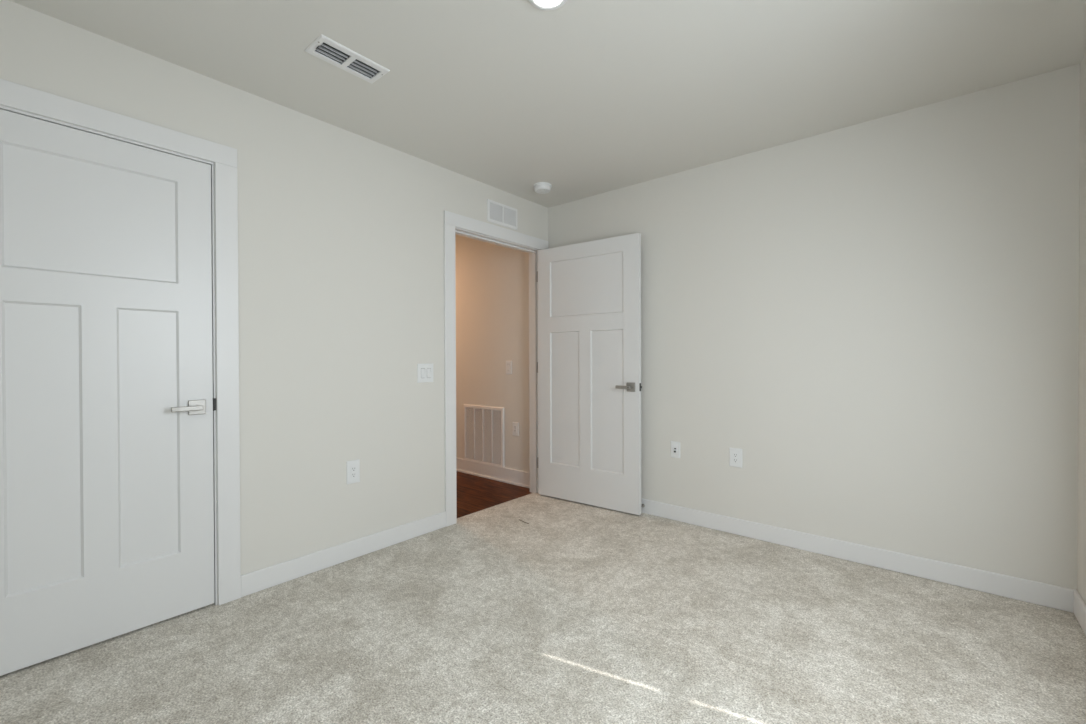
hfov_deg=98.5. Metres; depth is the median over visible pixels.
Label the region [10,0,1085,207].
ceiling
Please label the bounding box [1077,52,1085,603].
wall
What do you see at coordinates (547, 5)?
recessed light
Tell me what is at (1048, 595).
baseboard
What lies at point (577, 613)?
floor
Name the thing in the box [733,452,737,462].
receptacle
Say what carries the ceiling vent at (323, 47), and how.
in the ceiling
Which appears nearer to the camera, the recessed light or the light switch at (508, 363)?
the recessed light
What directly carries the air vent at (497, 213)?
in the wall at (341, 231)
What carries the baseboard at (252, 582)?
attached to the wall at (341, 231)
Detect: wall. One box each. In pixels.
[0,0,547,574]
[455,64,1079,589]
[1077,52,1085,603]
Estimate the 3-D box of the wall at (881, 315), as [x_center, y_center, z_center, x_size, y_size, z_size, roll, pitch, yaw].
[0.146,-0.057,4.030,6.161,2.540,0.115,0,1,40]
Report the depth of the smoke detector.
3.47 m
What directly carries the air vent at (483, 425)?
in the wall at (881, 315)
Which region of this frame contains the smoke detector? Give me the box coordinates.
[534,182,551,193]
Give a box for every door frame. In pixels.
[0,79,240,604]
[444,210,548,526]
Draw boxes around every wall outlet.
[346,459,359,484]
[512,422,518,435]
[729,448,741,467]
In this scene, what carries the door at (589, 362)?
in the wall at (341, 231)
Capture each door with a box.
[0,109,215,675]
[537,233,641,514]
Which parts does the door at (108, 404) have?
panel, panel, panel moulding, panel, lever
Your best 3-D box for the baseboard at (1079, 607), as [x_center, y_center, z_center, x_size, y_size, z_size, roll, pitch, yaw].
[1.167,1.082,0.650,0.014,0.104,3.736,0,1,40]
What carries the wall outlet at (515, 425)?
attached to the wall at (881, 315)
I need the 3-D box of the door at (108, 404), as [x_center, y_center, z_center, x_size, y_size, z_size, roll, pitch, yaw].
[-1.763,0.108,1.872,0.088,2.030,0.773,0,1,40]
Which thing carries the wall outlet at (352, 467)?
attached to the wall at (341, 231)
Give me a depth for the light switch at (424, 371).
3.05 m
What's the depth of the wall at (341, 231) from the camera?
2.51 m
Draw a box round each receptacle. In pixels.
[351,466,355,477]
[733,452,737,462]
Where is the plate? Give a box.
[671,441,679,457]
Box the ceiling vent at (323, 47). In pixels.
[305,34,389,83]
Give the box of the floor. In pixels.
[0,471,1085,723]
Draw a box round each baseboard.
[241,512,445,596]
[456,457,529,487]
[641,498,1076,612]
[1073,591,1085,634]
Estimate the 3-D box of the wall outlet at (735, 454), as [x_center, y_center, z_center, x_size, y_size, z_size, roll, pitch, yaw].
[1.248,0.621,3.030,0.082,0.122,0.009,0,1,40]
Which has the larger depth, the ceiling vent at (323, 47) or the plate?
the plate
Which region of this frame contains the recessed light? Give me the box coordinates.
[529,0,566,10]
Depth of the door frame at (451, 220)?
3.26 m
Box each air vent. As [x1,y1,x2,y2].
[464,404,503,466]
[487,199,516,229]
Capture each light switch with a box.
[417,364,432,382]
[506,361,511,373]
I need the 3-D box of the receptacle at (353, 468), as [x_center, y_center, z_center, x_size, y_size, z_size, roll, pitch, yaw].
[-1.085,0.630,2.681,0.003,0.067,0.033,0,1,40]
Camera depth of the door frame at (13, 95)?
2.17 m
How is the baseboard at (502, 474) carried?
attached to the wall at (881, 315)
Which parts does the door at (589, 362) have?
panel, panel moulding, panel, panel, lever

